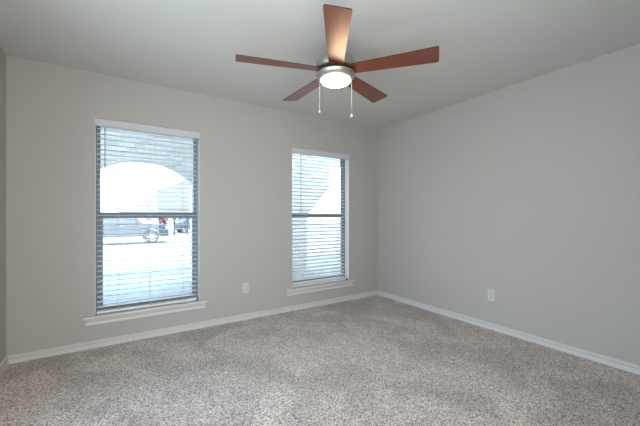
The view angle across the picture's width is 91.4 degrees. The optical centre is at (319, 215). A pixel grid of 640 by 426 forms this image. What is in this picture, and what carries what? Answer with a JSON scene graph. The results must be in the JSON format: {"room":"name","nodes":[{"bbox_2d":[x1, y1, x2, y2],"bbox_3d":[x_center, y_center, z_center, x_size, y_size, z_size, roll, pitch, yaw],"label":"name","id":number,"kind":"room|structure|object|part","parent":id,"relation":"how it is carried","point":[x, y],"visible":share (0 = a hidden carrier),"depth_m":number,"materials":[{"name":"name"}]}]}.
{"room":"empty bedroom","nodes":[
{"label":"empty bedroom","id":0,"kind":"room"},
{"bbox_2d":[0,46,5,362],"bbox_3d":[-1.083,-0.047,0.208,0.120,2.440,5.700,0,0,-33],"label":"wall","id":1,"kind":"structure","parent":0,"point":[2,53],"depth_m":2.38,"materials":[{"name":"beige paint"}]},
{"bbox_2d":[0,356,7,374],"bbox_3d":[-1.516,1.140,1.000,0.015,0.065,3.500,0,0,-33],"label":"baseboard","id":2,"kind":"structure","parent":1,"relation":"attached to","point":[4,363],"depth_m":2.38,"materials":[{"name":"white paint"}]},
{"bbox_2d":[6,55,377,355],"bbox_3d":[-0.865,-0.047,3.627,3.968,2.440,0.200,0,0,-33],"label":"wall","id":3,"kind":"structure","parent":0,"point":[52,110],"depth_m":2.99,"materials":[{"name":"beige paint"}]},
{"bbox_2d":[83,299,207,325],"bbox_3d":[-1.641,0.930,3.033,1.048,0.082,0.125,0,0,-33],"label":"trim","id":4,"kind":"structure","parent":3,"relation":"attached to","point":[116,316],"depth_m":2.96,"materials":[{"name":"white paint"}]},
{"bbox_2d":[95,126,199,313],"bbox_3d":[-1.668,0.010,3.079,0.888,1.760,0.146,0,0,-33],"label":"window","id":5,"kind":"structure","parent":3,"relation":"in","point":[195,214],"depth_m":3.07,"materials":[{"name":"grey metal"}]},
{"bbox_3d":[-1.698,-0.411,3.126,0.836,0.863,0.022,0,0,-33],"label":"sash","id":6,"kind":"part","parent":5,"relation":"part of","materials":[{"name":"glass"}]},
{"bbox_3d":[-1.679,0.424,3.097,0.836,0.875,0.036,0,0,-33],"label":"sash","id":7,"kind":"part","parent":5,"relation":"part of","materials":[{"name":"glass"}]},
{"bbox_2d":[95,118,199,313],"bbox_3d":[-1.641,0.011,3.039,0.885,1.755,0.082,0,0,-33],"label":"window blind","id":8,"kind":"object","parent":5,"relation":"attached to","point":[100,122],"visible":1,"depth_m":3.02,"materials":[{"name":"white plastic"}]},
{"bbox_3d":[-1.654,0.873,3.046,0.846,0.021,0.052,0,0,-33],"label":"rail","id":9,"kind":"part","parent":8,"relation":"part of","materials":[{"name":"white plastic"}]},
{"bbox_3d":[-1.655,0.027,3.045,0.008,1.694,0.056,0,0,-33],"label":"ladder cord","id":10,"kind":"part","parent":8,"relation":"part of","materials":[{"name":"white fabric"}]},
{"bbox_2d":[8,290,377,363],"bbox_3d":[-0.806,1.140,3.537,3.968,0.065,0.015,0,0,-33],"label":"baseboard","id":11,"kind":"structure","parent":3,"relation":"attached to","point":[43,353],"depth_m":3.07,"materials":[{"name":"white paint"}]},
{"bbox_2d":[242,282,248,293],"bbox_3d":[-0.838,0.818,3.520,0.074,0.120,0.009,0,0,-33],"label":"wall outlet","id":12,"kind":"object","parent":3,"relation":"attached to","point":[245,286],"visible":1,"depth_m":3.52,"materials":[{"name":"white plastic"}]},
{"bbox_2d":[292,153,348,282],"bbox_3d":[-0.014,0.029,4.152,0.890,1.744,0.146,0,0,-33],"label":"window","id":13,"kind":"structure","parent":3,"relation":"in","point":[345,171],"depth_m":4.37,"materials":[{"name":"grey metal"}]},
{"bbox_3d":[-0.045,-0.397,4.199,0.838,0.836,0.022,0,0,-33],"label":"sash","id":14,"kind":"part","parent":13,"relation":"part of","materials":[{"name":"glass"}]},
{"bbox_3d":[-0.026,0.430,4.170,0.838,0.886,0.036,0,0,-33],"label":"sash","id":15,"kind":"part","parent":13,"relation":"part of","materials":[{"name":"glass"}]},
{"bbox_2d":[292,147,348,286],"bbox_3d":[0.013,0.030,4.112,0.887,1.739,0.082,0,0,-33],"label":"window blind","id":16,"kind":"object","parent":13,"relation":"attached to","point":[321,154],"visible":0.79,"depth_m":4.10,"materials":[{"name":"white plastic"}]},
{"bbox_3d":[-0.014,0.878,4.107,0.829,0.032,0.054,0,0,-33],"label":"rail","id":17,"kind":"part","parent":16,"relation":"part of","materials":[{"name":"white plastic"}]},
{"bbox_3d":[0.008,0.046,4.124,0.008,1.678,0.056,0,0,-33],"label":"ladder cord","id":18,"kind":"part","parent":16,"relation":"part of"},
{"bbox_3d":[0.230,0.046,4.268,0.008,1.678,0.056,0,0,-33],"label":"ladder cord","id":19,"kind":"part","parent":16,"relation":"part of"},
{"bbox_2d":[286,279,354,295],"bbox_3d":[0.013,0.941,4.105,1.050,0.082,0.125,0,0,-33],"label":"trim","id":20,"kind":"structure","parent":3,"relation":"attached to","point":[344,283],"depth_m":4.04,"materials":[{"name":"white paint"}]},
{"bbox_2d":[0,295,639,425],"bbox_3d":[0.632,1.223,1.320,4.208,0.100,5.700,0,0,-33],"label":"floor","id":21,"kind":"structure","parent":0,"point":[376,360],"depth_m":2.23,"materials":[{"name":"carpet"}]},
{"bbox_2d":[0,0,639,129],"bbox_3d":[0.632,-1.327,1.320,4.208,0.120,5.700,0,0,-33],"label":"ceiling","id":22,"kind":"structure","parent":0,"point":[486,46],"depth_m":2.26,"materials":[{"name":"paint"}]},
{"bbox_2d":[235,4,438,116],"bbox_3d":[0.083,-0.976,2.215,1.320,0.582,1.264,0,0,-33],"label":"ceiling fan","id":23,"kind":"object","parent":22,"relation":"hanging from","point":[336,67],"visible":1,"depth_m":2.05,"materials":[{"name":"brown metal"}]},
{"bbox_3d":[-0.266,-1.005,2.072,0.570,0.006,0.146,0,11,-16],"label":"blade","id":24,"kind":"part","parent":23,"relation":"part of","materials":[{"name":"brown wood"}]},
{"bbox_3d":[-0.109,-1.005,2.503,0.146,0.006,0.570,-13,7,-33],"label":"blade","id":25,"kind":"part","parent":23,"relation":"part of","materials":[{"name":"brown wood"}]},
{"bbox_3d":[0.109,-0.929,2.179,0.210,0.033,0.210,0,0,-33],"label":"lamp shade","id":26,"kind":"part","parent":23,"relation":"part of","materials":[{"name":"white glass"}]},
{"bbox_3d":[0.095,-1.005,1.790,0.146,0.006,0.570,11,0,2],"label":"blade","id":27,"kind":"part","parent":23,"relation":"part of","materials":[{"name":"brown wood"}]},
{"bbox_3d":[0.349,-1.005,2.487,0.146,0.006,0.570,-14,-8,37],"label":"blade","id":28,"kind":"part","parent":23,"relation":"part of","materials":[{"name":"brown wood"}]},
{"bbox_3d":[0.476,-1.005,2.046,0.570,0.006,0.146,0,-11,20],"label":"blade","id":29,"kind":"part","parent":23,"relation":"part of","materials":[{"name":"brown wood"}]},
{"bbox_2d":[378,44,639,364],"bbox_3d":[2.347,-0.047,2.433,0.120,2.440,5.700,0,0,-33],"label":"wall","id":30,"kind":"structure","parent":0,"point":[527,192],"depth_m":2.91,"materials":[{"name":"beige paint"}]},
{"bbox_2d":[488,289,494,301],"bbox_3d":[1.762,0.821,3.215,0.009,0.120,0.074,0,0,-33],"label":"wall outlet","id":31,"kind":"object","parent":30,"relation":"attached to","point":[491,293],"visible":1,"depth_m":3.21,"materials":[{"name":"white plastic"}]},
{"bbox_2d":[378,290,639,374],"bbox_3d":[1.800,1.140,3.151,0.015,0.065,3.500,0,0,-33],"label":"baseboard","id":32,"kind":"structure","parent":30,"relation":"attached to","point":[623,365],"depth_m":2.90,"materials":[{"name":"white paint"}]},
{"label":"outside","id":33,"kind":"structure","parent":0,"visible":0},
{"bbox_2d":[103,221,339,279],"bbox_3d":[-32.942,1.484,56.722,120.000,0.378,115.800,0,0,-33],"label":"ground","id":34,"kind":"structure","parent":33,"point":[173,238],"depth_m":11.58,"materials":[{"name":"concrete"}]},
{"bbox_2d":[103,218,170,242],"bbox_3d":[-12.022,0.743,18.298,5.740,1.860,2.040,0,0,-33],"label":"pickup truck","id":35,"kind":"object","parent":34,"relation":"on","point":[122,226],"visible":0.42,"depth_m":18.03,"materials":[{"name":"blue metal"}]},
{"bbox_2d":[115,180,189,226],"bbox_3d":[-22.434,-1.777,49.711,17.000,6.900,10.000,0,0,-33],"label":"house","id":36,"kind":"structure","parent":34,"relation":"on","point":[155,204],"depth_m":44.21,"materials":[{"name":"beige brick"}]},
{"bbox_2d":[157,218,167,236],"bbox_3d":[-12.409,0.807,24.612,0.860,1.734,0.844,0,0,-33],"label":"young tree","id":37,"kind":"object","parent":34,"relation":"on","point":[158,219],"visible":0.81,"depth_m":24.52,"materials":[{"name":"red plant"}]},
{"bbox_2d":[172,218,175,234],"bbox_3d":[-12.122,0.903,26.005,0.240,1.540,0.560,0,0,-33],"label":"mailbox","id":38,"kind":"object","parent":34,"relation":"on","point":[173,219],"visible":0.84,"depth_m":25.95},
{"bbox_2d":[169,218,189,232],"bbox_3d":[-12.077,0.958,30.847,4.740,1.430,2.040,0,0,-37],"label":"parked car","id":39,"kind":"object","parent":34,"relation":"on","point":[183,222],"visible":0.36,"depth_m":29.34,"materials":[{"name":"blue paint"}]},
{"bbox_2d":[103,258,339,303],"bbox_3d":[-0.346,1.343,6.473,60.000,0.100,3.990,0,0,-33],"label":"floor","id":40,"kind":"structure","parent":34,"relation":"on","point":[179,275],"depth_m":5.76,"materials":[{"name":"concrete"}]},
{"bbox_2d":[101,130,339,280],"bbox_3d":[-2.349,-0.117,6.253,10.400,2.820,0.220,0,0,-33],"label":"arcade","id":41,"kind":"object","parent":40,"relation":"on","point":[329,165],"visible":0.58,"depth_m":6.02,"materials":[{"name":"brick"}]},
{"bbox_2d":[101,127,192,139],"bbox_3d":[-1.529,-1.487,4.990,10.400,0.080,2.790,0,0,-33],"label":"ceiling","id":42,"kind":"structure","parent":41,"relation":"attached to","point":[101,127],"depth_m":5.52,"materials":[{"name":"paint"}]}
]}

